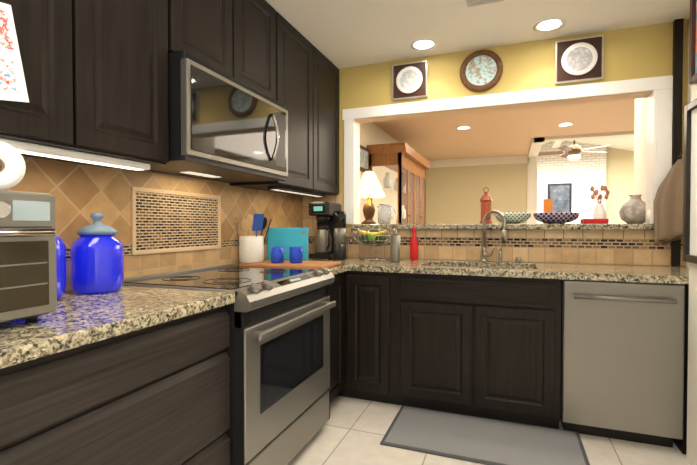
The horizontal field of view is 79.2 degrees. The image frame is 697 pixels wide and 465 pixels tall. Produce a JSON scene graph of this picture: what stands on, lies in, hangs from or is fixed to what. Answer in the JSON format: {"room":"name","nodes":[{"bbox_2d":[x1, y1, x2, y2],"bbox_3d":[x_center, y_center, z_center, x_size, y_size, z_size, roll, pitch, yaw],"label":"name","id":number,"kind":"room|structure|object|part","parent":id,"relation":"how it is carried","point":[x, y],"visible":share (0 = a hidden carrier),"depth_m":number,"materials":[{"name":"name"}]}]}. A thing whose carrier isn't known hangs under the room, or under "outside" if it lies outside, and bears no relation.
{"room":"kitchen","nodes":[
{"label":"kitchen","id":0,"kind":"room"},
{"bbox_2d":[4,156,302,290],"bbox_3d":[-1.447,-0.072,0.961,0.140,2.470,5.940,0,1,21],"label":"wall","id":1,"kind":"structure","parent":0,"point":[160,222],"depth_m":2.10,"materials":[{"name":"beige tile"}]},
{"bbox_2d":[0,0,83,155],"bbox_3d":[-1.108,-0.790,1.211,0.348,1.036,0.407,0,1,21],"label":"upper cabinet","id":2,"kind":"object","parent":1,"relation":"attached to","point":[50,33],"depth_m":1.28,"materials":[{"name":"brown wood"}]},
{"bbox_2d":[0,2,28,101],"bbox_3d":[-0.961,-0.484,1.104,0.002,0.289,0.232,0,1,21],"label":"flyer","id":3,"kind":"object","parent":2,"relation":"attached to","point":[12,84],"visible":1,"depth_m":1.17,"materials":[{"name":"white paper"}]},
{"bbox_2d":[29,0,168,170],"bbox_3d":[-0.964,-0.796,1.591,0.348,1.036,0.406,0,1,21],"label":"upper cabinet","id":4,"kind":"object","parent":1,"relation":"attached to","point":[96,75],"depth_m":1.53,"materials":[{"name":"brown wood"}]},
{"bbox_2d":[168,0,275,99],"bbox_3d":[-0.742,-1.036,2.179,0.348,0.574,0.851,0,1,21],"label":"upper cabinet","id":5,"kind":"object","parent":1,"relation":"attached to","point":[236,39],"visible":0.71,"depth_m":2.11,"materials":[{"name":"brown wood"}]},
{"bbox_2d":[145,50,287,182],"bbox_3d":[-0.678,-0.522,2.163,0.480,0.446,0.843,0,1,21],"label":"microwave","id":6,"kind":"object","parent":5,"relation":"attached to","point":[224,127],"visible":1,"depth_m":1.94,"materials":[{"name":"silver metal"}]},
{"bbox_2d":[229,11,338,196],"bbox_3d":[-0.412,-0.807,3.060,0.348,1.060,1.015,0,1,21],"label":"upper cabinet","id":7,"kind":"object","parent":1,"relation":"attached to","point":[307,83],"visible":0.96,"depth_m":2.92,"materials":[{"name":"brown wood"}]},
{"bbox_2d":[360,122,398,223],"bbox_3d":[1.617,-0.267,8.995,0.220,2.600,11.260,0,1,21],"label":"wall","id":8,"kind":"structure","parent":0,"point":[371,133],"depth_m":5.04,"materials":[{"name":"beige paint"}]},
{"bbox_2d":[360,145,368,171],"bbox_3d":[0.154,-0.829,4.738,0.029,0.280,0.420,0,1,21],"label":"framed picture","id":9,"kind":"object","parent":8,"relation":"attached to","point":[364,159],"visible":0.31,"depth_m":4.77,"materials":[{"name":"brown wood"}]},
{"bbox_2d":[265,0,689,68],"bbox_3d":[-0.137,-1.339,0.448,2.940,0.080,5.940,0,1,21],"label":"ceiling","id":10,"kind":"structure","parent":0,"point":[339,34],"depth_m":2.67,"materials":[{"name":"white paint"}]},
{"bbox_2d":[411,39,436,50],"bbox_3d":[0.536,-1.338,3.005,0.186,0.006,0.186,0,1,21],"label":"recessed light","id":11,"kind":"object","parent":10,"relation":"in","point":[423,44],"visible":1,"depth_m":3.00,"materials":[{"name":"white glass"}]},
{"bbox_2d":[467,0,503,6],"bbox_3d":[0.758,-1.322,2.345,0.200,0.016,0.200,0,1,21],"label":"ceiling vent","id":12,"kind":"object","parent":10,"relation":"in","point":[471,3],"visible":0.92,"depth_m":2.41,"materials":[{"name":"grey metal"}]},
{"bbox_2d":[533,18,564,31],"bbox_3d":[1.291,-1.333,2.711,0.186,0.006,0.186,0,1,21],"label":"recessed light","id":13,"kind":"object","parent":10,"relation":"in","point":[549,24],"visible":1,"depth_m":2.71,"materials":[{"name":"white"}]},
{"bbox_2d":[426,155,536,223],"bbox_3d":[2.322,-0.171,7.973,2.260,2.440,0.160,0,1,21],"label":"wall","id":14,"kind":"structure","parent":0,"point":[454,191],"depth_m":7.87,"materials":[{"name":"beige paint"}]},
{"bbox_2d":[287,396,690,464],"bbox_3d":[-0.137,1.200,0.489,2.940,0.060,5.940,0,1,21],"label":"floor","id":15,"kind":"structure","parent":0,"point":[352,431],"depth_m":2.23,"materials":[{"name":"tile"}]},
{"bbox_2d":[0,306,229,464],"bbox_3d":[-0.923,0.718,1.311,0.640,0.880,0.940,0,1,21],"label":"base cabinet","id":16,"kind":"object","parent":15,"relation":"on","point":[158,394],"visible":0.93,"depth_m":1.18,"materials":[{"name":"brown wood"}]},
{"bbox_2d":[0,285,234,368],"bbox_3d":[-1.091,0.265,0.824,0.663,0.040,1.964,0,1,21],"label":"countertop","id":17,"kind":"structure","parent":16,"relation":"on","point":[75,320],"depth_m":1.21,"materials":[{"name":"stone"}]},
{"bbox_2d":[0,190,56,322],"bbox_3d":[-1.034,0.069,0.987,0.438,0.345,0.475,0,1,21],"label":"toaster oven","id":18,"kind":"object","parent":17,"relation":"on","point":[28,283],"visible":1,"depth_m":1.07,"materials":[{"name":"silver metal"}]},
{"bbox_2d":[0,141,25,189],"bbox_3d":[-0.982,-0.169,1.137,0.270,0.124,0.124,1,1,41],"label":"paper towel roll","id":19,"kind":"object","parent":18,"relation":"on","point":[12,167],"visible":0.98,"depth_m":1.07,"materials":[{"name":"white paper"}]},
{"bbox_2d":[56,235,65,299],"bbox_3d":[-1.075,0.070,1.427,0.197,0.328,0.197,0,1,21],"label":"canister","id":20,"kind":"object","parent":17,"relation":"on","point":[61,263],"visible":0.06,"depth_m":1.44,"materials":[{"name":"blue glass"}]},
{"bbox_2d":[70,212,123,293],"bbox_3d":[-0.981,0.075,1.648,0.182,0.310,0.182,0,1,21],"label":"canister","id":21,"kind":"object","parent":17,"relation":"on","point":[96,257],"visible":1,"depth_m":1.58,"materials":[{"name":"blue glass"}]},
{"bbox_2d":[123,264,335,464],"bbox_3d":[-0.549,0.669,2.134,0.735,0.948,0.849,0,1,21],"label":"range","id":22,"kind":"object","parent":15,"relation":"on","point":[278,351],"visible":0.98,"depth_m":1.89,"materials":[{"name":"silver metal"}]},
{"bbox_2d":[330,271,345,402],"bbox_3d":[-0.385,0.694,2.745,0.638,0.880,0.397,0,1,21],"label":"base cabinet","id":23,"kind":"object","parent":15,"relation":"on","point":[337,289],"depth_m":2.69,"materials":[{"name":"brown wood"}]},
{"bbox_2d":[350,271,397,403],"bbox_3d":[0.253,0.690,3.035,0.322,0.880,0.642,0,1,21],"label":"base cabinet","id":24,"kind":"object","parent":15,"relation":"on","point":[373,295],"depth_m":2.74,"materials":[{"name":"brown wood"}]},
{"bbox_2d":[394,273,560,428],"bbox_3d":[0.850,0.693,2.810,0.953,0.880,0.642,0,1,21],"label":"base cabinet","id":25,"kind":"object","parent":15,"relation":"on","point":[485,346],"depth_m":2.50,"materials":[{"name":"brown wood"}]},
{"bbox_2d":[237,256,688,284],"bbox_3d":[0.684,0.322,2.659,2.696,0.286,1.006,0,1,21],"label":"countertop","id":26,"kind":"structure","parent":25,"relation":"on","point":[636,273],"depth_m":2.54,"materials":[{"name":"stone"}]},
{"bbox_2d":[239,259,340,268],"bbox_3d":[-0.371,0.203,2.727,0.575,0.020,0.325,0,1,21],"label":"wood board","id":27,"kind":"object","parent":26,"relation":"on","point":[303,264],"visible":0.94,"depth_m":2.62,"materials":[{"name":"brown wood"}]},
{"bbox_2d":[233,214,271,262],"bbox_3d":[-0.619,0.036,2.736,0.237,0.312,0.219,0,1,21],"label":"utensil crock","id":28,"kind":"object","parent":27,"relation":"on","point":[251,249],"visible":0.85,"depth_m":2.66,"materials":[{"name":"ceramic"}]},
{"bbox_2d":[271,247,283,262],"bbox_3d":[-0.446,0.143,2.687,0.105,0.100,0.088,0,1,21],"label":"mug","id":29,"kind":"object","parent":27,"relation":"on","point":[277,254],"visible":1,"depth_m":2.65,"materials":[{"name":"blue ceramic"}]},
{"bbox_2d":[267,228,308,259],"bbox_3d":[-0.418,0.078,2.914,0.285,0.223,0.069,0,1,1],"label":"board","id":30,"kind":"object","parent":27,"relation":"on","point":[286,238],"visible":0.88,"depth_m":2.90,"materials":[{"name":"teal plastic"}]},
{"bbox_2d":[289,247,302,262],"bbox_3d":[-0.324,0.143,2.685,0.108,0.100,0.086,0,1,21],"label":"mug","id":31,"kind":"object","parent":27,"relation":"on","point":[295,254],"visible":1,"depth_m":2.65,"materials":[{"name":"blue ceramic"}]},
{"bbox_2d":[309,202,340,258],"bbox_3d":[-0.181,-0.017,3.352,0.188,0.440,0.276,0,1,21],"label":"coffee maker","id":32,"kind":"object","parent":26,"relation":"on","point":[323,212],"visible":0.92,"depth_m":3.26,"materials":[{"name":"black plastic"}]},
{"bbox_2d":[333,211,346,259],"bbox_3d":[-0.067,0.020,3.200,0.104,0.370,0.104,0,1,21],"label":"coffee grinder","id":33,"kind":"object","parent":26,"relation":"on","point":[339,227],"visible":1,"depth_m":3.16,"materials":[{"name":"black plastic"}]},
{"bbox_2d":[350,204,397,259],"bbox_3d":[0.191,-0.007,3.215,0.386,0.424,0.238,0,1,21],"label":"wire basket","id":34,"kind":"object","parent":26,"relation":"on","point":[365,238],"visible":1,"depth_m":3.18,"materials":[{"name":"silver metal"}]},
{"bbox_2d":[390,235,400,261],"bbox_3d":[0.330,0.114,2.978,0.076,0.190,0.076,0,1,21],"label":"steel tumbler","id":35,"kind":"object","parent":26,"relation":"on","point":[395,240],"visible":1,"depth_m":2.95,"materials":[{"name":"grey metal"}]},
{"bbox_2d":[410,227,417,259],"bbox_3d":[0.496,0.081,3.192,0.062,0.250,0.062,0,1,21],"label":"bottle","id":36,"kind":"object","parent":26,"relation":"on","point":[414,248],"visible":1,"depth_m":3.17,"materials":[{"name":"red glass"}]},
{"bbox_2d":[480,210,506,261],"bbox_3d":[1.013,0.026,2.954,0.179,0.366,0.145,0,1,21],"label":"faucet","id":37,"kind":"object","parent":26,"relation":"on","point":[484,255],"visible":0.98,"depth_m":3.00,"materials":[{"name":"silver metal"}]},
{"bbox_2d":[497,248,502,261],"bbox_3d":[1.070,0.159,2.972,0.040,0.100,0.071,0,1,21],"label":"soap dispenser","id":38,"kind":"object","parent":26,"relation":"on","point":[500,257],"visible":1,"depth_m":2.98,"materials":[{"name":"silver metal"}]},
{"bbox_3d":[1.188,0.192,2.945,0.040,0.035,0.040,0,1,21],"label":"air gap cap","id":39,"kind":"part","parent":26,"relation":"part of","materials":[{"name":"silver metal"}]},
{"bbox_2d":[380,405,589,464],"bbox_3d":[0.736,1.133,2.326,1.020,0.012,0.515,0,1,21],"label":"mat","id":40,"kind":"object","parent":15,"relation":"on","point":[480,440],"visible":0.98,"depth_m":2.30,"materials":[{"name":"grey fabric"}]},
{"bbox_2d":[560,279,684,447],"bbox_3d":[1.553,0.699,2.518,0.558,0.877,0.689,0,1,21],"label":"dishwasher","id":41,"kind":"object","parent":15,"relation":"on","point":[622,360],"visible":1,"depth_m":2.24,"materials":[{"name":"grey metal"}]},
{"bbox_2d":[673,284,688,453],"bbox_3d":[1.925,0.701,2.419,0.200,0.877,0.612,0,1,21],"label":"cabinet filler","id":42,"kind":"object","parent":15,"relation":"on","point":[680,444],"visible":0.2,"depth_m":2.17,"materials":[{"name":"brown wood"}]},
{"bbox_2d":[303,18,687,266],"bbox_3d":[0.885,-0.108,3.185,2.940,2.470,0.166,0,1,21],"label":"wall","id":43,"kind":"structure","parent":0,"point":[649,63],"depth_m":2.95,"materials":[{"name":"yellow paint"}]},
{"bbox_2d":[392,60,427,100],"bbox_3d":[0.470,-1.169,3.245,0.275,0.275,0.040,0,1,21],"label":"frame","id":44,"kind":"object","parent":43,"relation":"attached to","point":[410,80],"visible":1,"depth_m":3.23,"materials":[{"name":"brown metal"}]},
{"bbox_2d":[460,49,502,91],"bbox_3d":[0.963,-1.177,3.064,0.300,0.300,0.032,0,1,21],"label":"frame","id":45,"kind":"object","parent":43,"relation":"attached to","point":[481,70],"visible":1,"depth_m":3.06,"materials":[{"name":"brown wood"}]},
{"bbox_2d":[352,224,653,229],"bbox_3d":[1.034,0.066,3.230,2.450,0.260,0.430,0,1,21],"label":"sill","id":46,"kind":"structure","parent":43,"relation":"on","point":[527,226],"depth_m":2.95,"materials":[{"name":"stone"}]},
{"bbox_2d":[358,170,384,223],"bbox_3d":[0.176,-0.306,3.627,0.290,0.470,0.251,0,1,21],"label":"table lamp","id":47,"kind":"object","parent":46,"relation":"on","point":[370,187],"visible":0.9,"depth_m":3.57,"materials":[{"name":"white fabric"}]},
{"bbox_2d":[378,204,390,223],"bbox_3d":[0.293,-0.149,3.458,0.110,0.160,0.110,0,1,21],"label":"jar","id":48,"kind":"object","parent":46,"relation":"on","point":[384,214],"visible":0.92,"depth_m":3.41,"materials":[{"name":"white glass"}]},
{"bbox_2d":[480,187,492,223],"bbox_3d":[1.086,-0.213,3.329,0.100,0.293,0.100,0,1,21],"label":"lantern","id":49,"kind":"object","parent":46,"relation":"on","point":[486,200],"visible":0.96,"depth_m":3.30,"materials":[{"name":"brown"}]},
{"bbox_2d":[494,212,530,223],"bbox_3d":[1.228,-0.106,3.160,0.260,0.084,0.260,0,1,21],"label":"bowl","id":50,"kind":"object","parent":46,"relation":"on","point":[515,217],"visible":0.92,"depth_m":3.06,"materials":[{"name":"green ceramic"}]},
{"bbox_2d":[543,199,552,223],"bbox_3d":[1.524,-0.160,3.221,0.060,0.190,0.045,0,1,21],"label":"box","id":51,"kind":"object","parent":46,"relation":"on","point":[547,205],"visible":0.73,"depth_m":3.20,"materials":[{"name":"orange cardboard"}]},
{"bbox_2d":[533,212,579,223],"bbox_3d":[1.485,-0.101,3.021,0.300,0.079,0.300,0,1,21],"label":"bowl","id":52,"kind":"object","parent":46,"relation":"on","point":[556,217],"visible":1,"depth_m":2.91,"materials":[{"name":"purple ceramic"}]},
{"bbox_2d":[580,219,608,223],"bbox_3d":[1.708,-0.078,2.932,0.150,0.035,0.150,0,1,21],"label":"tray","id":53,"kind":"object","parent":46,"relation":"on","point":[594,221],"visible":1,"depth_m":2.87,"materials":[{"name":"red"}]},
{"bbox_2d":[590,185,609,218],"bbox_3d":[1.847,-0.203,3.096,0.123,0.281,0.095,0,1,21],"label":"flower vase","id":54,"kind":"object","parent":46,"relation":"on","point":[599,212],"visible":0.9,"depth_m":3.08,"materials":[{"name":"white ceramic"}]},
{"bbox_2d":[619,195,645,223],"bbox_3d":[2.037,-0.164,2.994,0.196,0.205,0.196,0,1,21],"label":"round vase","id":55,"kind":"object","parent":46,"relation":"on","point":[632,210],"visible":0.79,"depth_m":2.94,"materials":[{"name":"beige ceramic"}]},
{"bbox_2d":[647,210,649,223],"bbox_3d":[2.006,-0.103,2.771,0.070,0.090,0.070,0,1,21],"label":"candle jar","id":56,"kind":"object","parent":46,"relation":"on","point":[648,216],"visible":0.27,"depth_m":2.77,"materials":[{"name":"beige wax"}]},
{"bbox_2d":[555,35,603,84],"bbox_3d":[1.552,-1.163,2.838,0.290,0.290,0.040,0,1,21],"label":"frame","id":57,"kind":"object","parent":43,"relation":"attached to","point":[579,59],"visible":1,"depth_m":2.82,"materials":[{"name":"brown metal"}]},
{"bbox_2d":[653,150,683,243],"bbox_3d":[2.022,-0.217,2.611,0.222,0.576,0.106,0,1,21],"label":"hanging towel","id":58,"kind":"object","parent":43,"relation":"hanging from","point":[668,212],"visible":0.85,"depth_m":2.59,"materials":[{"name":"brown fabric"}]},
{"bbox_2d":[373,99,634,160],"bbox_3d":[4.188,-1.406,4.590,8.120,0.220,4.860,0,1,21],"label":"ceiling","id":59,"kind":"structure","parent":0,"point":[529,132],"depth_m":5.53,"materials":[{"name":"beige paint"}]},
{"bbox_2d":[456,126,470,129],"bbox_3d":[1.479,-1.347,5.428,0.186,0.006,0.186,0,1,21],"label":"recessed light","id":60,"kind":"object","parent":59,"relation":"in","point":[463,127],"visible":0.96,"depth_m":5.41,"materials":[{"name":"white glass"}]},
{"bbox_2d":[557,123,573,126],"bbox_3d":[2.707,-1.344,5.255,0.186,0.006,0.186,0,1,21],"label":"recessed light","id":61,"kind":"object","parent":59,"relation":"in","point":[564,124],"visible":0.98,"depth_m":5.24,"materials":[{"name":"white"}]},
{"bbox_2d":[537,141,633,223],"bbox_3d":[7.201,-1.076,12.609,8.120,4.100,0.540,0,1,21],"label":"wall","id":62,"kind":"structure","parent":0,"point":[612,169],"depth_m":12.50,"materials":[{"name":"beige paint"}]},
{"bbox_2d":[548,183,571,211],"bbox_3d":[6.384,-0.978,12.755,0.650,1.000,0.043,0,1,21],"label":"framed picture","id":63,"kind":"object","parent":62,"relation":"attached to","point":[560,195],"visible":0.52,"depth_m":12.72,"materials":[{"name":"black"}]},
{"bbox_2d":[543,136,633,150],"bbox_3d":[5.916,-2.170,9.174,8.120,1.400,7.840,0,1,21],"label":"vault","id":64,"kind":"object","parent":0,"point":[624,143],"visible":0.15,"depth_m":11.92,"materials":[{"name":"white paint"}]},
{"bbox_2d":[538,140,609,160],"bbox_3d":[4.882,-2.030,9.181,1.469,0.960,1.482,0,1,21],"label":"ceiling fan","id":65,"kind":"object","parent":64,"relation":"hanging from","point":[571,152],"visible":0.9,"depth_m":9.09,"materials":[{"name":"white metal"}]},
{"bbox_2d":[634,98,646,223],"bbox_3d":[2.415,-0.094,3.248,0.120,2.440,1.060,0,1,21],"label":"wall","id":66,"kind":"structure","parent":0,"point":[640,126],"depth_m":3.54,"materials":[{"name":"white paint"}]},
{"bbox_2d":[686,18,696,464],"bbox_3d":[1.089,-0.057,0.007,0.320,2.470,5.940,0,1,21],"label":"wall","id":67,"kind":"structure","parent":0,"point":[691,456],"depth_m":2.08,"materials":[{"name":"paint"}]},
{"bbox_2d":[683,98,696,263],"bbox_3d":[1.569,-0.238,1.780,0.030,0.775,0.700,0,1,21],"label":"picture frame","id":68,"kind":"object","parent":67,"relation":"attached to","point":[690,194],"visible":1,"depth_m":2.07,"materials":[{"name":"black"}]},
{"bbox_2d":[689,0,696,84],"bbox_3d":[1.578,-0.989,1.791,0.030,0.545,0.550,0,1,21],"label":"picture frame","id":69,"kind":"object","parent":67,"relation":"attached to","point":[693,47],"visible":1,"depth_m":2.02,"materials":[{"name":"brown"}]},
{"bbox_3d":[5.314,1.085,7.626,8.120,0.060,11.260,0,1,21],"label":"floor","id":70,"kind":"structure","parent":0,"visible":0},
{"bbox_2d":[367,142,429,223],"bbox_3d":[0.722,0.027,5.649,0.457,2.120,1.680,0,1,21],"label":"hutch","id":71,"kind":"object","parent":70,"relation":"on","point":[398,170],"visible":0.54,"depth_m":5.32,"materials":[{"name":"brown wood"}]}
]}

